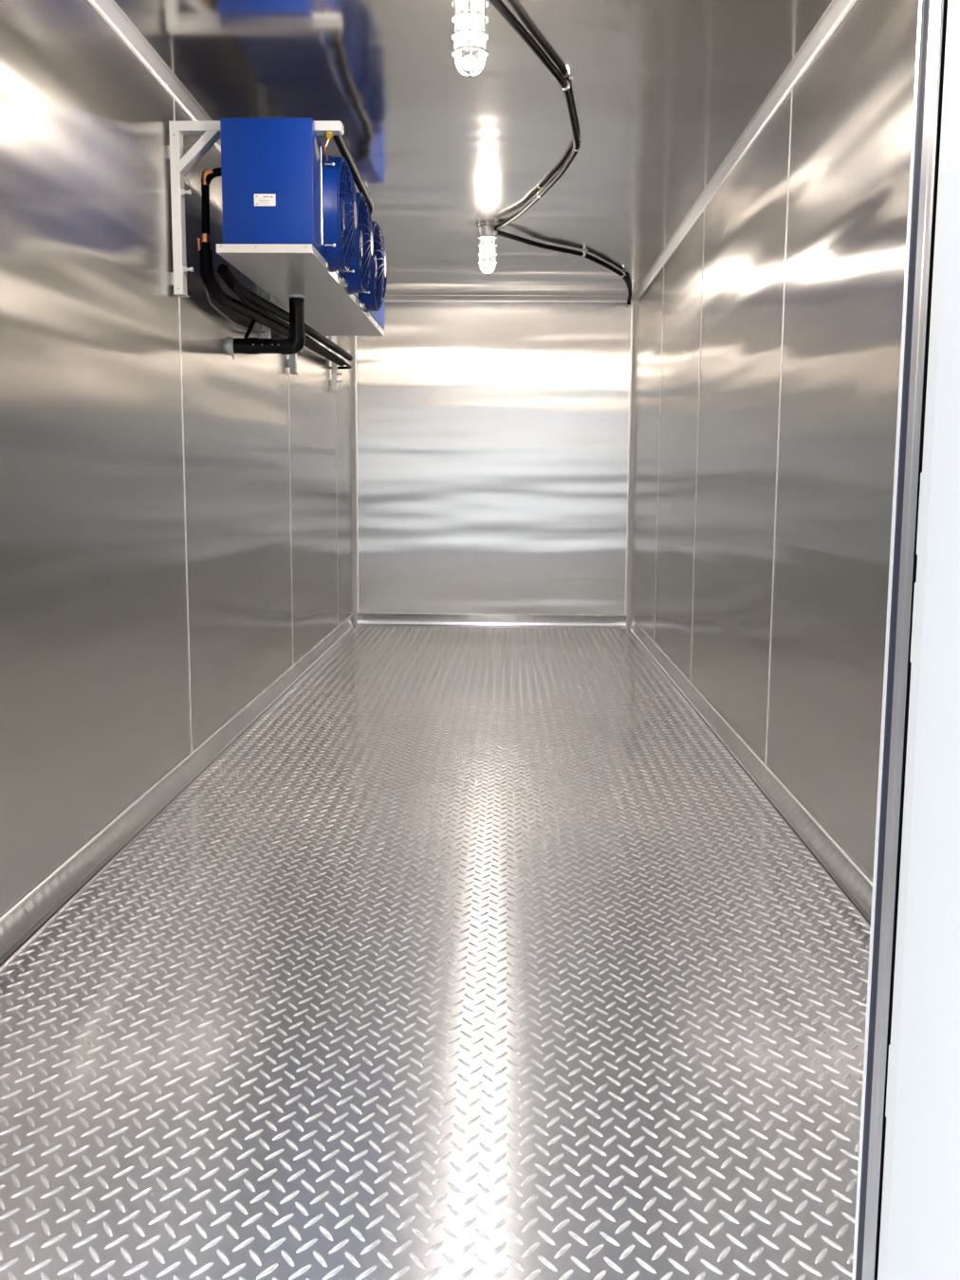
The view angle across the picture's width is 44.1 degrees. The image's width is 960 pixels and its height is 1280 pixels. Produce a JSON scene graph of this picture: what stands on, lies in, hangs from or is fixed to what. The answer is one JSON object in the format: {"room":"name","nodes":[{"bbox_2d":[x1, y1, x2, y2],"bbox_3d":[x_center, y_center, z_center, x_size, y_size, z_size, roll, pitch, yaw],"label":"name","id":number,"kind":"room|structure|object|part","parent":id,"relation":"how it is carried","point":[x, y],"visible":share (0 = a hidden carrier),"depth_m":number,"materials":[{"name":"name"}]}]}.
{"room":"walk-in cold room","nodes":[
{"label":"walk-in cold room","id":0,"kind":"room"},
{"bbox_2d":[0,0,352,917],"bbox_3d":[-1.032,-0.776,4.926,0.082,2.496,7.301,1,8,1],"label":"wall","id":1,"kind":"structure","parent":0,"point":[175,510],"depth_m":3.39,"materials":[{"name":"grey metal"}]},
{"bbox_3d":[-1.037,-0.529,3.058,0.004,2.326,1.994,1,8,1],"label":"panel","id":2,"kind":"part","parent":1,"relation":"part of","materials":[{"name":"silver metal"}]},
{"bbox_2d":[87,0,220,152],"bbox_3d":[-0.967,-1.916,4.786,0.038,0.038,7.111,1,8,1],"label":"trim","id":3,"kind":"structure","parent":1,"relation":"attached to","point":[109,10],"depth_m":3.57,"materials":[{"name":"white metal"}]},
{"bbox_2d":[0,612,354,965],"bbox_3d":[-0.993,0.323,5.088,0.011,0.096,7.111,1,8,1],"label":"baseboard","id":4,"kind":"structure","parent":1,"relation":"attached to","point":[17,924],"depth_m":3.51,"materials":[{"name":"silver metal"}]},
{"bbox_3d":[-0.992,-0.796,5.038,0.004,2.326,1.994,1,8,1],"label":"panel","id":5,"kind":"part","parent":1,"relation":"part of","materials":[{"name":"silver metal"}]},
{"bbox_2d":[203,285,265,333],"bbox_3d":[-0.952,-1.277,4.643,0.019,0.091,1.103,0,8,0],"label":"wire","id":6,"kind":"object","parent":1,"relation":"attached to","point":[206,290],"visible":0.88,"depth_m":4.46,"materials":[{"name":"grey"}]},
{"bbox_2d":[166,120,343,296],"bbox_3d":[-0.726,-1.396,3.854,0.568,0.540,0.061,1,8,1],"label":"support bracket","id":7,"kind":"object","parent":1,"relation":"attached to","point":[180,163],"visible":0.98,"depth_m":3.82,"materials":[{"name":"white metal"}]},
{"bbox_3d":[-0.981,-1.385,3.860,0.030,0.506,0.055,1,8,1],"label":"leg","id":8,"kind":"part","parent":7,"relation":"part of","materials":[{"name":"white metal"}]},
{"bbox_3d":[-0.980,-1.133,3.895,0.036,0.004,0.061,1,8,1],"label":"foot plate","id":9,"kind":"part","parent":7,"relation":"part of","materials":[{"name":"white metal"}]},
{"bbox_2d":[216,117,386,335],"bbox_3d":[-0.615,-1.586,4.842,0.400,0.413,2.209,1,8,1],"label":"evaporator unit","id":10,"kind":"object","parent":7,"relation":"attached to","point":[294,222],"visible":1,"depth_m":3.86,"materials":[{"name":"blue metal"}]},
{"bbox_3d":[-0.683,-1.396,3.763,0.069,0.037,0.002,1,8,1],"label":"rating plate","id":11,"kind":"part","parent":10,"relation":"part of","materials":[{"name":"white paper"}]},
{"bbox_2d":[227,294,305,359],"bbox_3d":[-0.841,-1.235,4.697,0.304,0.246,0.074,1,8,1],"label":"drain pipe","id":12,"kind":"object","parent":10,"relation":"attached to","point":[294,343],"visible":1,"depth_m":4.68,"materials":[{"name":"black plastic"}]},
{"bbox_2d":[243,318,255,337],"bbox_3d":[-0.918,-1.243,4.739,0.016,0.082,0.062,6,10,36],"label":"stay","id":13,"kind":"object","parent":12,"relation":"attached to","point":[253,320],"visible":1,"depth_m":4.73,"materials":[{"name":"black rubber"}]},
{"bbox_2d":[196,166,344,365],"bbox_3d":[-0.850,-1.600,5.658,0.145,0.415,3.441,1,8,1],"label":"pipe","id":14,"kind":"object","parent":10,"relation":"attached to","point":[207,273],"visible":0.92,"depth_m":4.04,"materials":[{"name":"black rubber"}]},
{"bbox_2d":[217,263,352,361],"bbox_3d":[-0.848,-1.504,5.740,0.049,0.107,3.383,1,8,1],"label":"pipe","id":15,"kind":"object","parent":10,"relation":"attached to","point":[223,270],"visible":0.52,"depth_m":4.83,"materials":[{"name":"black plastic"}]},
{"bbox_2d":[216,243,383,335],"bbox_3d":[-0.661,-1.395,4.869,0.311,0.026,2.209,1,8,1],"label":"drip tray","id":16,"kind":"object","parent":10,"relation":"on","point":[332,304],"depth_m":4.38,"materials":[{"name":"silver metal"}]},
{"bbox_3d":[-0.648,-1.592,4.872,0.289,0.362,2.139,1,8,1],"label":"casing","id":17,"kind":"part","parent":10,"relation":"part of","materials":[{"name":"blue metal"}]},
{"bbox_2d":[332,135,373,215],"bbox_3d":[-0.472,-1.756,4.562,0.094,0.046,1.429,0,8,-3],"label":"hose","id":18,"kind":"object","parent":10,"relation":"on","point":[339,140],"visible":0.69,"depth_m":4.33,"materials":[{"name":"black rubber"}]},
{"bbox_2d":[259,288,271,338],"bbox_3d":[-0.776,-1.578,5.244,0.404,0.552,0.061,1,8,1],"label":"support bracket","id":19,"kind":"object","parent":1,"relation":"attached to","point":[264,294],"visible":0.03,"depth_m":5.25,"materials":[{"name":"white metal"}]},
{"bbox_2d":[229,283,351,368],"bbox_3d":[-0.842,-1.477,5.829,0.121,0.066,3.407,0,8,-1],"label":"pipe","id":20,"kind":"object","parent":1,"relation":"attached to","point":[233,287],"visible":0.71,"depth_m":4.98,"materials":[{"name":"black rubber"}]},
{"bbox_2d":[287,309,302,374],"bbox_3d":[-0.761,-1.638,5.911,0.404,0.612,0.061,1,8,1],"label":"support bracket","id":21,"kind":"object","parent":1,"relation":"attached to","point":[292,360],"visible":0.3,"depth_m":5.92,"materials":[{"name":"white metal"}]},
{"bbox_3d":[-0.934,-1.627,5.916,0.030,0.578,0.055,1,8,1],"label":"leg","id":22,"kind":"part","parent":21,"relation":"part of","materials":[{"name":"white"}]},
{"bbox_3d":[-0.950,-1.042,6.858,0.004,2.326,1.670,1,8,1],"label":"panel","id":23,"kind":"part","parent":1,"relation":"part of","materials":[{"name":"silver metal"}]},
{"bbox_2d":[329,335,342,392],"bbox_3d":[-0.892,-1.757,7.352,0.078,0.428,0.061,1,8,1],"label":"support bracket","id":24,"kind":"object","parent":1,"relation":"attached to","point":[334,381],"visible":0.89,"depth_m":7.34,"materials":[{"name":"white metal"}]},
{"bbox_3d":[-0.902,-1.758,7.351,0.030,0.424,0.055,1,8,1],"label":"leg","id":25,"kind":"part","parent":24,"relation":"part of","materials":[{"name":"white metal"}]},
{"bbox_3d":[-0.922,-1.206,8.075,0.004,2.326,0.776,1,8,1],"label":"panel","id":26,"kind":"part","parent":1,"relation":"part of","materials":[{"name":"silver metal"}]},
{"bbox_2d":[0,625,870,1279],"bbox_3d":[0.000,0.424,5.064,2.160,0.093,7.301,1,8,1],"label":"floor","id":27,"kind":"structure","parent":0,"point":[478,953],"depth_m":2.37,"materials":[{"name":"grey metal"}]},
{"bbox_2d":[113,0,832,295],"bbox_3d":[0.014,-1.964,4.741,2.160,0.080,7.301,1,8,1],"label":"ceiling","id":28,"kind":"structure","parent":0,"point":[662,92],"depth_m":4.03,"materials":[{"name":"grey metal"}]},
{"bbox_2d":[451,0,489,77],"bbox_3d":[-0.025,-1.569,3.034,0.112,0.247,0.112,1,8,1],"label":"lamp","id":29,"kind":"object","parent":28,"relation":"attached to","point":[469,25],"visible":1,"depth_m":3.03,"materials":[{"name":"silver metal"}]},
{"bbox_2d":[455,1,483,71],"bbox_3d":[-0.026,-1.548,3.037,0.077,0.170,0.077,1,8,1],"label":"glass jar","id":30,"kind":"object","parent":29,"relation":"on","point":[469,25],"depth_m":3.03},
{"bbox_3d":[-0.025,-1.573,3.033,0.056,0.070,0.056,1,8,1],"label":"bulb","id":31,"kind":"part","parent":29,"relation":"part of","materials":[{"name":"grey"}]},
{"bbox_2d":[462,0,476,10],"bbox_3d":[-0.025,-1.620,3.027,0.038,0.024,0.038,1,8,1],"label":"bulb socket","id":32,"kind":"object","parent":29,"relation":"attached to","point":[473,3],"depth_m":3.01,"materials":[{"name":"grey plastic"}]},
{"bbox_3d":[-0.027,-1.686,2.965,2.000,0.004,3.482,1,8,1],"label":"panel","id":33,"kind":"part","parent":28,"relation":"part of","materials":[{"name":"silver metal"}]},
{"bbox_2d":[475,221,497,274],"bbox_3d":[0.037,-1.963,5.957,0.112,0.247,0.112,1,8,1],"label":"lamp","id":34,"kind":"object","parent":28,"relation":"attached to","point":[485,231],"visible":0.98,"depth_m":5.93,"materials":[{"name":"silver metal"}]},
{"bbox_2d":[479,237,493,271],"bbox_3d":[0.037,-1.942,5.960,0.077,0.170,0.077,1,8,1],"label":"glass jar","id":35,"kind":"object","parent":34,"relation":"on","point":[487,247],"depth_m":5.95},
{"bbox_3d":[0.037,-1.968,5.956,0.056,0.070,0.056,1,8,1],"label":"bulb","id":36,"kind":"part","parent":34,"relation":"part of","materials":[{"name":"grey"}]},
{"bbox_2d":[483,236,491,240],"bbox_3d":[0.038,-2.014,5.950,0.038,0.024,0.038,1,8,1],"label":"bulb socket","id":37,"kind":"object","parent":34,"relation":"attached to","point":[484,237],"depth_m":5.94,"materials":[{"name":"grey plastic"}]},
{"bbox_3d":[0.054,-2.161,6.487,2.000,0.004,3.625,1,8,1],"label":"panel","id":38,"kind":"part","parent":28,"relation":"part of","materials":[{"name":"silver metal"}]},
{"bbox_2d":[488,0,584,231],"bbox_3d":[0.215,-1.863,4.475,0.362,0.046,2.913,1,8,1],"label":"conduit","id":39,"kind":"object","parent":28,"relation":"attached to","point":[502,9],"visible":1,"depth_m":3.84,"materials":[{"name":"black rubber"}]},
{"bbox_2d":[496,230,631,304],"bbox_3d":[0.669,-2.200,7.054,0.262,0.064,2.469,4,8,23],"label":"conduit","id":40,"kind":"object","parent":28,"relation":"attached to","point":[584,254],"visible":1,"depth_m":6.55,"materials":[{"name":"black rubber"}]},
{"bbox_2d":[356,301,631,627],"bbox_3d":[0.089,-1.250,8.480,2.160,2.496,0.080,1,8,1],"label":"wall","id":41,"kind":"structure","parent":0,"point":[493,436],"depth_m":8.43,"materials":[{"name":"grey metal"}]},
{"bbox_2d":[349,335,358,625],"bbox_3d":[-0.893,-1.255,8.443,0.038,2.326,0.038,1,8,1],"label":"trim","id":42,"kind":"structure","parent":41,"relation":"attached to","point":[354,411],"depth_m":8.46,"materials":[{"name":"silver metal"}]},
{"bbox_2d":[355,612,626,627],"bbox_3d":[0.082,-0.143,8.584,2.000,0.096,0.011,1,8,1],"label":"baseboard","id":43,"kind":"structure","parent":41,"relation":"attached to","point":[529,620],"depth_m":8.58,"materials":[{"name":"silver metal"}]},
{"bbox_2d":[384,294,634,302],"bbox_3d":[0.095,-2.380,8.268,2.000,0.038,0.038,1,8,1],"label":"trim","id":44,"kind":"structure","parent":41,"relation":"attached to","point":[387,298],"depth_m":8.27,"materials":[{"name":"silver metal"}]},
{"bbox_2d":[624,298,637,627],"bbox_3d":[1.069,-1.238,8.400,0.038,2.326,0.038,1,8,1],"label":"trim","id":45,"kind":"structure","parent":41,"relation":"attached to","point":[633,318],"depth_m":8.40,"materials":[{"name":"silver metal"}]},
{"bbox_2d":[630,0,918,881],"bbox_3d":[1.046,-0.758,4.880,0.082,2.496,7.301,1,8,1],"label":"wall","id":46,"kind":"structure","parent":0,"point":[768,340],"depth_m":3.68,"materials":[{"name":"grey metal"}]},
{"bbox_3d":[1.074,-1.145,7.709,0.004,2.326,1.426,1,8,1],"label":"panel","id":47,"kind":"part","parent":46,"relation":"part of","materials":[{"name":"silver metal"}]},
{"bbox_3d":[1.041,-0.954,6.293,0.004,2.326,1.423,1,8,1],"label":"panel","id":48,"kind":"part","parent":46,"relation":"part of","materials":[{"name":"silver metal"}]},
{"bbox_3d":[1.006,-0.746,4.751,0.004,2.326,1.679,1,8,1],"label":"panel","id":49,"kind":"part","parent":46,"relation":"part of","materials":[{"name":"silver metal"}]},
{"bbox_2d":[632,0,857,301],"bbox_3d":[0.995,-1.899,4.743,0.038,0.038,7.111,1,8,1],"label":"trim","id":50,"kind":"structure","parent":46,"relation":"attached to","point":[836,10],"depth_m":4.12,"materials":[{"name":"white metal"}]},
{"bbox_2d":[627,615,872,924],"bbox_3d":[0.995,0.340,5.045,0.011,0.096,7.111,1,8,1],"label":"baseboard","id":51,"kind":"structure","parent":46,"relation":"attached to","point":[846,873],"depth_m":3.84,"materials":[{"name":"silver metal"}]},
{"bbox_3d":[0.968,-0.521,3.083,0.004,2.326,1.679,1,8,1],"label":"panel","id":52,"kind":"part","parent":46,"relation":"part of","materials":[{"name":"silver metal"}]},
{"bbox_3d":[-0.075,-0.287,1.342,2.160,2.496,0.108,1,8,1],"label":"wall","id":53,"kind":"structure","parent":0,"visible":0},
{"bbox_2d":[851,0,959,1279],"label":"door","id":54,"kind":"structure","parent":53,"relation":"in","point":[906,1225],"depth_m":1.26,"materials":[{"name":"white metal"}]},
{"bbox_3d":[0.484,0.516,1.384,0.015,0.090,0.010,1,8,1],"label":"hinge plate","id":55,"kind":"part","parent":54,"relation":"part of","materials":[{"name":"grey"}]},
{"bbox_3d":[0.487,-0.019,1.312,0.015,0.090,0.010,1,8,1],"label":"hinge plate","id":56,"kind":"part","parent":54,"relation":"part of","materials":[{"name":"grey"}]},
{"bbox_3d":[0.488,-0.138,1.296,0.015,0.090,0.010,1,8,1],"label":"hinge plate","id":57,"kind":"part","parent":54,"relation":"part of","materials":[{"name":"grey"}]}
]}

